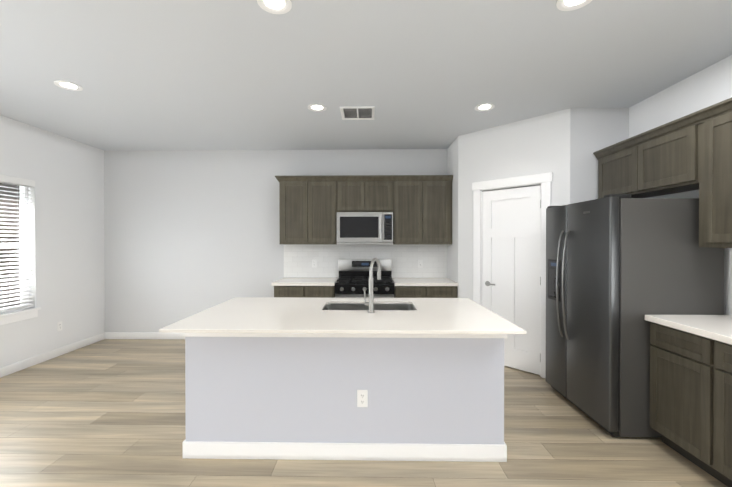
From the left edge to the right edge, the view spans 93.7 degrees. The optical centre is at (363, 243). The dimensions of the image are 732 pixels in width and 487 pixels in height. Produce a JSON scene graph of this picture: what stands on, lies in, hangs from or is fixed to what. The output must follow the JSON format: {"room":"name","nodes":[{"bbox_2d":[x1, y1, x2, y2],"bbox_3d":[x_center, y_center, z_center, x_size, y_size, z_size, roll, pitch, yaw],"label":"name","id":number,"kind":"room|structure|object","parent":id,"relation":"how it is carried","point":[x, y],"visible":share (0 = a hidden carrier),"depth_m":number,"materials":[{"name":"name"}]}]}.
{"room":"kitchen","nodes":[
{"label":"kitchen","id":0,"kind":"room"},
{"bbox_2d":[0,115,104,367],"bbox_3d":[-3.969,0.045,0.967,0.150,2.780,8.200,0,0,1],"label":"wall","id":1,"kind":"structure","parent":0,"point":[65,174],"depth_m":4.32,"materials":[{"name":"white paint"}]},
{"bbox_2d":[0,183,28,312],"bbox_3d":[-3.955,0.025,3.557,0.060,1.510,0.920,0,0,1],"label":"window","id":2,"kind":"structure","parent":1,"relation":"in","point":[21,210],"depth_m":3.97,"materials":[{"name":"white"}]},
{"bbox_2d":[0,175,34,312],"bbox_3d":[-3.877,0.005,3.556,0.077,1.469,0.912,0,0,1],"label":"window blind","id":3,"kind":"object","parent":2,"relation":"attached to","point":[16,181],"visible":1,"depth_m":3.82,"materials":[{"name":"white plastic"}]},
{"bbox_2d":[0,307,40,324],"bbox_3d":[-3.870,0.810,3.560,0.110,0.109,0.990,0,0,1],"label":"window sill","id":4,"kind":"structure","parent":1,"relation":"attached to","point":[16,316],"depth_m":3.81,"materials":[{"name":"white"}]},
{"bbox_2d":[0,332,104,377],"bbox_3d":[-3.887,1.385,0.973,0.013,0.100,8.200,0,0,1],"label":"baseboard","id":5,"kind":"structure","parent":1,"relation":"attached to","point":[24,364],"depth_m":4.17,"materials":[{"name":"white wood"}]},
{"bbox_2d":[57,321,61,331],"bbox_3d":[-3.832,1.045,4.331,0.008,0.115,0.070,0,0,1],"label":"electrical outlet","id":6,"kind":"object","parent":1,"relation":"attached to","point":[59,326],"visible":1,"depth_m":4.32,"materials":[{"name":"white plastic"}]},
{"bbox_2d":[104,149,446,331],"bbox_3d":[-0.569,0.021,5.084,6.810,2.780,0.150,0,0,1],"label":"wall","id":7,"kind":"structure","parent":0,"point":[188,233],"depth_m":5.04,"materials":[{"name":"white paint"}]},
{"bbox_2d":[105,332,184,339],"bbox_3d":[-2.472,1.361,5.043,2.645,0.100,0.013,0,0,1],"label":"baseboard","id":8,"kind":"structure","parent":7,"relation":"attached to","point":[108,335],"depth_m":5.05,"materials":[{"name":"white"}]},
{"bbox_2d":[275,175,452,243],"bbox_3d":[0.005,-0.454,4.809,2.407,0.933,0.355,0,0,1],"label":"upper cabinets","id":9,"kind":"object","parent":7,"relation":"attached to","point":[418,206],"visible":0.98,"depth_m":4.66,"materials":[{"name":"brown wood"}]},
{"bbox_2d":[337,212,392,243],"bbox_3d":[0.021,-0.206,4.772,0.758,0.433,0.428,0,0,1],"label":"over-the-range microwave","id":10,"kind":"object","parent":9,"relation":"attached to","point":[364,227],"visible":1,"depth_m":4.60,"materials":[{"name":"silver metal"}]},
{"bbox_2d":[284,244,446,277],"bbox_3d":[0.024,0.251,4.997,2.378,0.489,0.007,0,0,1],"label":"wall tile","id":11,"kind":"structure","parent":7,"relation":"attached to","point":[299,258],"depth_m":4.99,"materials":[{"name":"white tile"}]},
{"bbox_2d":[312,260,316,266],"bbox_3d":[-0.715,0.292,5.002,0.070,0.115,0.008,0,0,1],"label":"electrical outlet","id":12,"kind":"object","parent":11,"relation":"attached to","point":[314,263],"visible":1,"depth_m":5.00,"materials":[{"name":"white plastic"}]},
{"bbox_2d":[418,260,422,267],"bbox_3d":[0.825,0.292,4.976,0.070,0.115,0.008,0,0,1],"label":"electrical outlet","id":13,"kind":"object","parent":11,"relation":"attached to","point":[420,263],"visible":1,"depth_m":4.97,"materials":[{"name":"white plastic"}]},
{"bbox_2d":[0,339,726,486],"bbox_3d":[-0.640,1.485,0.918,6.810,0.100,8.500,0,0,1],"label":"floor","id":14,"kind":"structure","parent":0,"point":[107,413],"depth_m":2.41,"materials":[{"name":"brown wood"}]},
{"bbox_2d":[271,278,337,297],"bbox_3d":[-0.767,0.956,4.691,0.808,0.915,0.635,0,0,1],"label":"base cabinet","id":15,"kind":"object","parent":14,"relation":"on","point":[306,287],"visible":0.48,"depth_m":4.40,"materials":[{"name":"brown wood"}]},
{"bbox_2d":[159,297,525,461],"bbox_3d":[-0.123,0.968,2.627,2.185,0.915,1.180,0,0,1],"label":"kitchen island","id":16,"kind":"object","parent":14,"relation":"on","point":[281,378],"visible":0.96,"depth_m":2.27,"materials":[{"name":"grey paint"}]},
{"bbox_2d":[357,390,367,406],"bbox_3d":[-0.007,1.022,2.262,0.070,0.115,0.008,0,0,1],"label":"electrical outlet","id":17,"kind":"object","parent":16,"relation":"attached to","point":[362,398],"visible":1,"depth_m":2.26,"materials":[{"name":"white plastic"}]},
{"bbox_2d":[323,303,414,309],"bbox_3d":[0.048,0.640,2.822,0.764,0.220,0.424,0,0,1],"label":"sink","id":18,"kind":"object","parent":16,"relation":"in","point":[326,306],"depth_m":3.02,"materials":[{"name":"silver metal"}]},
{"bbox_2d":[364,258,380,312],"bbox_3d":[0.071,0.308,2.609,0.135,0.402,0.202,0,0,1],"label":"faucet","id":19,"kind":"object","parent":16,"relation":"on","point":[370,302],"visible":1,"depth_m":2.52,"materials":[{"name":"silver metal"}]},
{"bbox_2d":[335,259,393,297],"bbox_3d":[0.019,0.819,4.652,0.758,1.190,0.680,0,0,1],"label":"range","id":20,"kind":"object","parent":14,"relation":"on","point":[352,281],"visible":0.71,"depth_m":4.54,"materials":[{"name":"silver metal"}]},
{"bbox_2d":[392,278,457,297],"bbox_3d":[0.804,0.956,4.664,0.804,0.915,0.635,0,0,1],"label":"base cabinet","id":21,"kind":"object","parent":14,"relation":"on","point":[425,287],"visible":0.35,"depth_m":4.38,"materials":[{"name":"brown wood"}]},
{"bbox_2d":[546,194,724,436],"bbox_3d":[2.167,0.531,2.930,0.886,1.785,0.910,0,0,1],"label":"fridge","id":22,"kind":"object","parent":14,"relation":"on","point":[619,267],"visible":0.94,"depth_m":2.49,"materials":[{"name":"black metal"}]},
{"bbox_2d":[650,323,696,464],"bbox_3d":[2.341,0.990,2.203,0.586,0.876,0.530,0,0,1],"label":"base cabinet","id":23,"kind":"object","parent":14,"relation":"on","point":[691,388],"depth_m":2.27,"materials":[{"name":"brown wood"}]},
{"bbox_2d":[645,315,731,346],"bbox_3d":[2.310,0.537,1.304,0.616,0.040,2.324,0,0,1],"label":"countertop","id":24,"kind":"structure","parent":23,"relation":"on","point":[719,327],"depth_m":2.20,"materials":[{"name":"white stone"}]},
{"bbox_2d":[697,335,731,486],"bbox_3d":[2.333,0.993,1.777,0.586,0.876,0.598,0,0,1],"label":"base cabinet","id":25,"kind":"object","parent":14,"relation":"on","point":[714,359],"depth_m":2.02,"materials":[{"name":"brown wood"}]},
{"bbox_2d":[0,0,731,150],"bbox_3d":[-0.640,-1.395,0.902,6.810,0.100,8.500,0,0,1],"label":"ceiling","id":26,"kind":"structure","parent":0,"point":[215,74],"depth_m":2.61,"materials":[{"name":"white paint"}]},
{"bbox_2d":[54,80,82,90],"bbox_3d":[-2.530,-1.353,2.945,0.190,0.006,0.190,0,0,1],"label":"recessed light","id":27,"kind":"object","parent":26,"relation":"in","point":[67,85],"visible":1,"depth_m":2.94,"materials":[{"name":"white"}]},
{"bbox_2d":[257,0,291,13],"bbox_3d":[-0.497,-1.347,1.920,0.190,0.006,0.190,0,0,1],"label":"recessed light","id":28,"kind":"object","parent":26,"relation":"in","point":[277,6],"visible":1,"depth_m":1.95,"materials":[{"name":"white"}]},
{"bbox_2d":[308,104,326,111],"bbox_3d":[-0.462,-1.356,3.429,0.190,0.006,0.190,0,0,1],"label":"recessed light","id":29,"kind":"object","parent":26,"relation":"in","point":[317,107],"visible":1,"depth_m":3.43,"materials":[{"name":"white"}]},
{"bbox_2d":[340,106,374,119],"bbox_3d":[-0.059,-1.354,3.573,0.350,0.012,0.350,0,0,1],"label":"ceiling vent","id":30,"kind":"object","parent":26,"relation":"in","point":[358,113],"visible":1,"depth_m":3.56,"materials":[{"name":"white metal"}]},
{"bbox_2d":[475,103,494,110],"bbox_3d":[1.208,-1.356,3.421,0.190,0.006,0.190,0,0,1],"label":"recessed light","id":31,"kind":"object","parent":26,"relation":"in","point":[485,107],"visible":1,"depth_m":3.42,"materials":[{"name":"white"}]},
{"bbox_2d":[556,0,591,10],"bbox_3d":[1.172,-1.347,1.891,0.190,0.006,0.190,0,0,1],"label":"recessed light","id":32,"kind":"object","parent":26,"relation":"in","point":[566,5],"visible":1,"depth_m":1.93,"materials":[{"name":"white"}]},
{"bbox_2d":[447,137,457,297],"bbox_3d":[1.267,0.024,4.668,0.115,2.780,0.620,0,0,1],"label":"wall","id":33,"kind":"structure","parent":0,"point":[452,248],"depth_m":4.60,"materials":[{"name":"white paint"}]},
{"bbox_2d":[458,108,569,299],"bbox_3d":[1.683,0.028,3.946,0.115,2.780,1.259,0,0,-44],"label":"wall","id":34,"kind":"structure","parent":0,"point":[535,145],"depth_m":3.90,"materials":[{"name":"white paint"}]},
{"bbox_2d":[482,185,540,374],"bbox_3d":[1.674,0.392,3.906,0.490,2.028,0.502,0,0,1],"label":"pantry door","id":35,"kind":"structure","parent":34,"relation":"in","point":[511,255],"depth_m":3.86,"materials":[{"name":"white wood"}]},
{"bbox_2d":[472,172,552,377],"bbox_3d":[1.688,0.338,3.926,0.139,2.159,0.896,0,0,-44],"label":"door frame","id":36,"kind":"structure","parent":34,"relation":"attached to","point":[544,180],"depth_m":3.79,"materials":[{"name":"white wood"}]},
{"bbox_2d":[570,108,628,203],"bbox_3d":[2.370,0.030,3.507,0.580,2.780,0.115,0,0,1],"label":"wall","id":37,"kind":"structure","parent":0,"point":[592,130],"depth_m":3.44,"materials":[{"name":"white paint"}]},
{"bbox_2d":[629,55,731,314],"bbox_3d":[2.690,0.045,0.853,0.150,2.780,8.200,0,0,1],"label":"wall","id":38,"kind":"structure","parent":0,"point":[705,88],"depth_m":2.78,"materials":[{"name":"white paint"}]},
{"bbox_2d":[593,98,731,247],"bbox_3d":[2.451,-0.436,1.771,0.351,0.933,3.333,0,0,1],"label":"upper cabinets","id":39,"kind":"object","parent":38,"relation":"attached to","point":[691,152],"visible":1,"depth_m":2.46,"materials":[{"name":"brown wood"}]},
{"label":"outside","id":40,"kind":"structure","parent":0,"visible":0},
{"bbox_3d":[-21.977,1.734,5.385,35.990,0.050,70.000,0,0,1],"label":"ground","id":41,"kind":"structure","parent":40,"visible":0},
{"bbox_2d":[0,236,19,307],"bbox_3d":[-6.998,0.797,3.123,0.080,1.850,18.000,0,0,1],"label":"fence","id":42,"kind":"object","parent":41,"relation":"on","point":[17,253],"depth_m":6.73,"materials":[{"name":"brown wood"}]},
{"bbox_2d":[0,183,19,234],"bbox_3d":[-13.223,-0.940,5.220,6.300,5.300,18.800,0,0,1],"label":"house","id":43,"kind":"structure","parent":41,"relation":"on","point":[8,209],"depth_m":10.04,"materials":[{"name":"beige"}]}
]}

